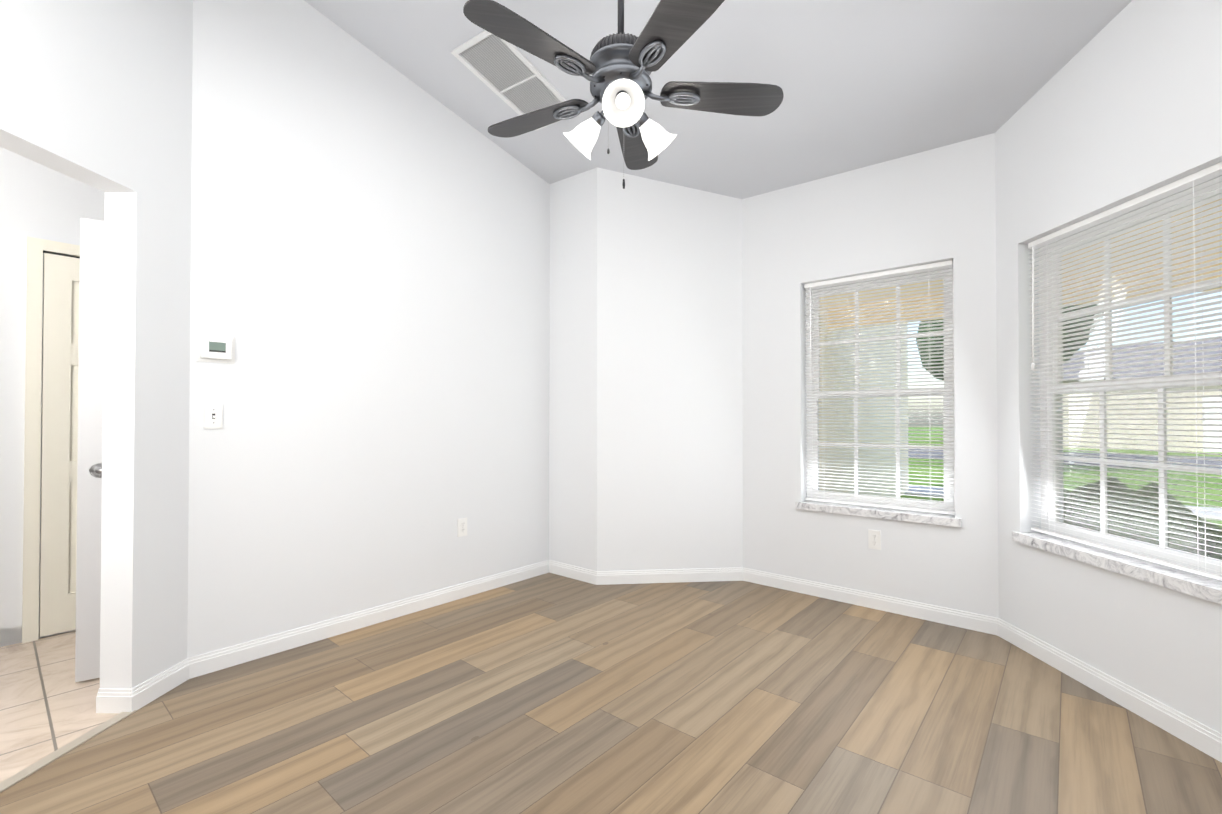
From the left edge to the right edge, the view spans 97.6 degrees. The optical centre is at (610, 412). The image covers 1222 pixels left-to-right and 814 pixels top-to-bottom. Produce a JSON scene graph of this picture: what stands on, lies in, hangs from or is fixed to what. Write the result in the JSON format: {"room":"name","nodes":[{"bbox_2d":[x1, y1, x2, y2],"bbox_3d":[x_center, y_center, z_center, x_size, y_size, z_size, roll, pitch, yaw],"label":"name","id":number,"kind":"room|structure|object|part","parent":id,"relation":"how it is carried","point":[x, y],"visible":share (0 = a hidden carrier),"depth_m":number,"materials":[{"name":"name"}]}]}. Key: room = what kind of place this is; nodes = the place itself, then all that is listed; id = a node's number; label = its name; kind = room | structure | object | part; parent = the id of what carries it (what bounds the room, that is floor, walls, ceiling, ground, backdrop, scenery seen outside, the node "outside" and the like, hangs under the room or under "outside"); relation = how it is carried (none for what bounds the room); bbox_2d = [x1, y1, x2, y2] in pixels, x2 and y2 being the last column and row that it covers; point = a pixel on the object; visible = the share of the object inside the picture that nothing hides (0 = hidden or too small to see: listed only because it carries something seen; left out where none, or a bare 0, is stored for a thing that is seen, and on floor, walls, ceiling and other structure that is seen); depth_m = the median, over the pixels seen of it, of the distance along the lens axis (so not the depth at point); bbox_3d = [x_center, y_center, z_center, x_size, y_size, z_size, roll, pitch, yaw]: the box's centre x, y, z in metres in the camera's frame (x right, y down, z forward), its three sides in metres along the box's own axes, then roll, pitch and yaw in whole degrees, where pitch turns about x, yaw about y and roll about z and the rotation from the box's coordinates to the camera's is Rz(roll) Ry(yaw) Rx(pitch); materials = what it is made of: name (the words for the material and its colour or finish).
{"room":"empty living room","nodes":[
{"label":"empty living room","id":0,"kind":"room"},
{"bbox_2d":[0,147,104,646],"bbox_3d":[-3.084,-0.256,2.852,0.120,3.100,6.600,-1,-1,41],"label":"wall","id":1,"kind":"structure","parent":0,"point":[38,200],"depth_m":2.77,"materials":[{"name":"white paint"}]},
{"bbox_2d":[0,621,75,646],"bbox_3d":[-3.044,1.149,2.802,0.014,0.090,6.600,-1,-1,41],"label":"baseboard","id":2,"kind":"structure","parent":1,"relation":"attached to","point":[16,628],"depth_m":2.75,"materials":[{"name":"white wood"}]},
{"bbox_2d":[22,236,79,642],"bbox_3d":[-2.807,0.142,3.062,0.022,2.110,0.744,-1,-1,41],"label":"trim","id":3,"kind":"structure","parent":1,"relation":"attached to","point":[36,247],"depth_m":2.79,"materials":[{"name":"white"}]},
{"bbox_2d":[39,253,79,636],"bbox_3d":[-2.809,0.171,3.063,0.015,2.028,0.620,-1,-1,41],"label":"closet door","id":4,"kind":"structure","parent":1,"relation":"in","point":[58,549],"depth_m":2.87,"materials":[{"name":"white wood"}]},
{"bbox_2d":[43,251,79,257],"bbox_3d":[-2.813,-0.849,3.078,0.004,0.010,0.626,-1,-1,41],"label":"trim","id":5,"kind":"structure","parent":1,"relation":"attached to","point":[61,254],"depth_m":2.89,"materials":[{"name":"grey"}]},
{"bbox_2d":[0,631,118,782],"bbox_3d":[-4.462,1.188,2.304,5.130,0.001,9.500,0,-1,1],"label":"floor","id":6,"kind":"structure","parent":0,"point":[47,704],"depth_m":2.19,"materials":[{"name":"beige tile"}]},
{"bbox_2d":[0,0,192,688],"bbox_3d":[-2.013,-1.084,0.275,0.130,4.700,4.376,0,-1,1],"label":"wall","id":7,"kind":"structure","parent":0,"point":[96,94],"depth_m":2.14,"materials":[{"name":"white paint"}]},
{"bbox_2d":[75,218,104,681],"bbox_3d":[-2.111,0.162,2.508,0.485,2.033,0.350,0,-1,1],"label":"open door","id":8,"kind":"structure","parent":7,"relation":"in","point":[89,472],"depth_m":2.36,"materials":[{"name":"grey paint"}]},
{"bbox_3d":[-2.256,0.260,2.422,0.192,0.066,0.173,0,-1,1],"label":"handle","id":9,"kind":"part","parent":8,"relation":"part of","materials":[{"name":"grey metal"}]},
{"bbox_2d":[187,0,549,657],"bbox_3d":[-1.204,-1.051,3.319,0.130,4.700,2.364,-1,-1,41],"label":"wall","id":10,"kind":"structure","parent":0,"point":[370,261],"depth_m":2.93,"materials":[{"name":"white paint"}]},
{"bbox_2d":[204,404,222,428],"bbox_3d":[-1.835,0.018,2.467,0.049,0.115,0.058,0,-1,1],"label":"light switch","id":11,"kind":"object","parent":10,"relation":"attached to","point":[213,416],"visible":1,"depth_m":2.46,"materials":[{"name":"white plastic"}]},
{"bbox_2d":[195,334,234,363],"bbox_3d":[-1.823,-0.293,2.469,0.026,0.125,0.152,-1,-1,41],"label":"thermostat","id":12,"kind":"object","parent":10,"relation":"attached to","point":[214,349],"visible":1,"depth_m":2.46,"materials":[{"name":"white plastic"}]},
{"bbox_2d":[457,518,466,536],"bbox_3d":[-0.964,0.746,3.472,0.009,0.115,0.070,-1,-1,41],"label":"outlet","id":13,"kind":"object","parent":10,"relation":"attached to","point":[462,527],"visible":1,"depth_m":3.47,"materials":[{"name":"white plastic"}]},
{"bbox_2d":[96,560,1221,762],"bbox_3d":[0.035,1.130,1.090,4.183,0.090,5.898,0,-1,1],"label":"baseboard","id":14,"kind":"structure","parent":10,"relation":"attached to","point":[1205,739],"depth_m":2.82,"materials":[{"name":"white wood"}]},
{"bbox_2d":[549,168,596,570],"bbox_3d":[-0.291,-1.043,4.015,0.397,4.700,0.478,0,-1,1],"label":"wall","id":15,"kind":"structure","parent":0,"point":[573,397],"depth_m":3.91,"materials":[{"name":"white paint"}]},
{"bbox_2d":[0,573,1221,813],"bbox_3d":[0.100,1.175,1.088,4.053,0.001,5.898,0,-1,1],"label":"floor","id":16,"kind":"structure","parent":0,"point":[548,693],"depth_m":2.02,"materials":[{"name":"brown wood"}]},
{"bbox_2d":[0,710,135,792],"bbox_3d":[-1.918,1.177,1.555,0.045,0.006,1.130,0,-1,1],"label":"trim","id":17,"kind":"structure","parent":16,"relation":"on","point":[8,783],"depth_m":1.85,"materials":[{"name":"beige wood"}]},
{"bbox_2d":[597,167,742,570],"bbox_3d":[0.444,-1.044,3.932,1.182,4.700,0.220,0,-1,-5],"label":"wall","id":18,"kind":"structure","parent":0,"point":[669,396],"depth_m":3.81,"materials":[{"name":"white paint"}]},
{"bbox_2d":[304,0,1131,198],"bbox_3d":[0.146,-2.166,1.225,4.800,1.924,6.700,0,-1,1],"label":"ceiling","id":19,"kind":"structure","parent":0,"point":[863,83],"depth_m":2.77,"materials":[{"name":"white paint"}]},
{"bbox_2d":[451,30,566,130],"bbox_3d":[-0.541,-1.907,3.104,0.360,0.171,0.670,0,-1,37],"label":"ceiling vent","id":20,"kind":"object","parent":19,"relation":"in","point":[513,78],"visible":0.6,"depth_m":3.04,"materials":[{"name":"white metal"}]},
{"bbox_2d":[463,0,783,188],"bbox_3d":[0.073,-1.443,2.225,1.305,1.101,1.311,0,-1,1],"label":"ceiling fan","id":21,"kind":"object","parent":19,"relation":"hanging from","point":[620,66],"visible":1,"depth_m":2.10,"materials":[{"name":"grey metal"}]},
{"bbox_3d":[-0.275,-1.325,1.909,0.429,0.039,0.421,0,-1,1],"label":"blade","id":22,"kind":"part","parent":21,"relation":"part of","materials":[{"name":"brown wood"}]},
{"bbox_3d":[-0.331,-1.320,2.412,0.487,0.039,0.336,0,-1,1],"label":"blade","id":23,"kind":"part","parent":21,"relation":"part of","materials":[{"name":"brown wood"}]},
{"bbox_3d":[0.020,-1.083,2.144,0.073,0.378,0.026,0,-1,1],"label":"chain","id":24,"kind":"part","parent":21,"relation":"part of","materials":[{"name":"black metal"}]},
{"bbox_3d":[0.035,-1.164,2.160,0.484,0.162,0.450,0,-1,1],"label":"lamp shade","id":25,"kind":"part","parent":21,"relation":"part of","materials":[{"name":"white glass"}]},
{"bbox_3d":[0.037,-1.237,2.174,0.250,0.077,0.230,0,-1,1],"label":"arm","id":26,"kind":"part","parent":21,"relation":"part of"},
{"bbox_3d":[0.132,-1.317,2.618,0.218,0.039,0.520,0,-1,1],"label":"blade","id":27,"kind":"part","parent":21,"relation":"part of","materials":[{"name":"brown wood"}]},
{"bbox_3d":[0.222,-1.326,1.810,0.324,0.039,0.492,0,-1,1],"label":"blade","id":28,"kind":"part","parent":21,"relation":"part of","materials":[{"name":"brown wood"}]},
{"bbox_3d":[0.466,-1.321,2.255,0.522,0.039,0.204,0,-1,1],"label":"blade","id":29,"kind":"part","parent":21,"relation":"part of","materials":[{"name":"brown wood"}]},
{"bbox_2d":[742,133,998,617],"bbox_3d":[1.591,-1.049,3.462,1.690,4.700,0.220,-1,-1,41],"label":"wall","id":30,"kind":"structure","parent":0,"point":[935,205],"depth_m":3.30,"materials":[{"name":"white paint"}]},
{"bbox_2d":[868,529,880,549],"bbox_3d":[1.612,0.779,3.271,0.070,0.115,0.009,-1,-1,41],"label":"outlet","id":31,"kind":"object","parent":30,"relation":"attached to","point":[874,539],"visible":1,"depth_m":3.27,"materials":[{"name":"white plastic"}]},
{"bbox_2d":[795,500,961,527],"bbox_3d":[1.629,0.621,3.319,0.935,0.046,0.126,-1,-1,41],"label":"sill","id":32,"kind":"structure","parent":30,"relation":"attached to","point":[907,516],"depth_m":3.25,"materials":[{"name":"white stone"}]},
{"bbox_2d":[806,265,954,514],"bbox_3d":[1.688,-0.130,3.396,0.875,1.480,0.068,-1,-1,41],"label":"window unit","id":33,"kind":"structure","parent":30,"relation":"in","point":[813,485],"depth_m":3.35,"materials":[{"name":"white plastic"}]},
{"bbox_2d":[804,260,954,514],"bbox_3d":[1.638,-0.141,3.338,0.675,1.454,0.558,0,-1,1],"label":"mini blind","id":34,"kind":"object","parent":33,"relation":"attached to","point":[893,273],"visible":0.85,"depth_m":3.31,"materials":[{"name":"white plastic"}]},
{"bbox_2d":[995,0,1221,733],"bbox_3d":[2.178,-1.082,0.489,0.312,4.700,5.015,0,-1,1],"label":"wall","id":35,"kind":"structure","parent":0,"point":[1124,105],"depth_m":2.27,"materials":[{"name":"white paint"}]},
{"bbox_2d":[1012,531,1221,604],"bbox_3d":[2.119,0.629,2.257,0.144,0.046,0.980,0,-1,1],"label":"sill","id":36,"kind":"structure","parent":35,"relation":"attached to","point":[1199,586],"depth_m":2.14,"materials":[{"name":"white stone"}]},
{"bbox_2d":[1039,175,1221,579],"bbox_3d":[2.213,-0.125,2.265,0.077,1.485,0.921,0,-1,1],"label":"window unit","id":37,"kind":"structure","parent":35,"relation":"in","point":[1160,548],"depth_m":2.31,"materials":[{"name":"white plastic"}]},
{"bbox_2d":[1028,162,1221,580],"bbox_3d":[2.124,-0.138,2.266,0.061,1.454,0.896,0,-1,1],"label":"mini blind","id":38,"kind":"object","parent":37,"relation":"attached to","point":[1198,177],"visible":1,"depth_m":2.17,"materials":[{"name":"white plastic"}]},
{"label":"outside","id":39,"kind":"structure","parent":0,"visible":0},
{"bbox_2d":[820,198,1221,330],"bbox_3d":[6.127,-1.194,2.589,11.237,0.370,7.778,0,-1,1],"label":"ceiling","id":40,"kind":"structure","parent":39,"point":[1212,277],"depth_m":4.75,"materials":[{"name":"beige"}]},
{"bbox_2d":[904,485,1221,520],"bbox_3d":[16.437,1.269,-0.093,90.000,0.025,1.200,-1,-1,41],"label":"sidewalk","id":41,"kind":"structure","parent":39,"point":[926,492],"depth_m":8.71,"materials":[{"name":"grey concrete"}]},
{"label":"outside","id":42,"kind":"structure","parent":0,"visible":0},
{"bbox_2d":[900,427,1221,526],"bbox_3d":[25.533,1.553,24.306,130.000,0.001,130.000,0,-1,1],"label":"lawn","id":43,"kind":"structure","parent":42,"point":[1196,478],"depth_m":11.78,"materials":[{"name":"green plant"}]},
{"bbox_2d":[819,306,908,497],"bbox_3d":[2.903,-0.301,6.849,0.250,3.320,6.600,-1,-1,41],"label":"wall","id":44,"kind":"structure","parent":43,"relation":"on","point":[837,487],"depth_m":7.30,"materials":[{"name":"beige paint"}]},
{"bbox_2d":[916,320,1094,379],"bbox_3d":[11.626,-1.696,15.155,4.664,6.308,4.522,0,-1,1],"label":"tree","id":45,"kind":"object","parent":43,"relation":"on","point":[927,354],"depth_m":16.28,"materials":[{"name":"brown plant"}]},
{"bbox_2d":[926,302,1103,369],"bbox_3d":[9.557,-1.025,13.172,3.389,4.925,3.516,0,-1,1],"label":"tree","id":46,"kind":"object","parent":43,"relation":"on","point":[1063,334],"depth_m":11.93,"materials":[{"name":"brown plant"}]},
{"bbox_2d":[1063,489,1070,500],"bbox_3d":[3.011,1.028,3.595,0.731,1.095,0.834,0,-1,1],"label":"bush","id":47,"kind":"object","parent":43,"relation":"on","point":[1065,494],"depth_m":3.60,"materials":[{"name":"green plant"}]},
{"bbox_2d":[1063,339,1221,451],"bbox_3d":[25.663,-0.845,24.448,15.900,4.800,10.900,-1,-1,41],"label":"house","id":48,"kind":"structure","parent":43,"relation":"on","point":[1215,445],"depth_m":21.68,"materials":[{"name":"beige"}]},
{"bbox_2d":[1064,476,1221,556],"bbox_3d":[2.885,0.988,2.957,0.855,1.232,0.926,0,-1,1],"label":"bush","id":49,"kind":"object","parent":43,"relation":"on","point":[1202,524],"depth_m":2.72,"materials":[{"name":"green plant"}]},
{"bbox_2d":[1208,543,1221,559],"bbox_3d":[3.038,1.026,2.256,0.922,1.170,0.972,0,-1,1],"label":"bush","id":50,"kind":"object","parent":43,"relation":"on","point":[1218,550],"depth_m":2.54,"materials":[{"name":"green plant"}]},
{"bbox_2d":[908,449,1221,468],"bbox_3d":[24.330,1.374,9.077,110.001,0.020,7.000,-1,-1,41],"label":"street","id":51,"kind":"structure","parent":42,"point":[1115,455],"depth_m":17.22,"materials":[{"name":"grey asphalt"}]}
]}

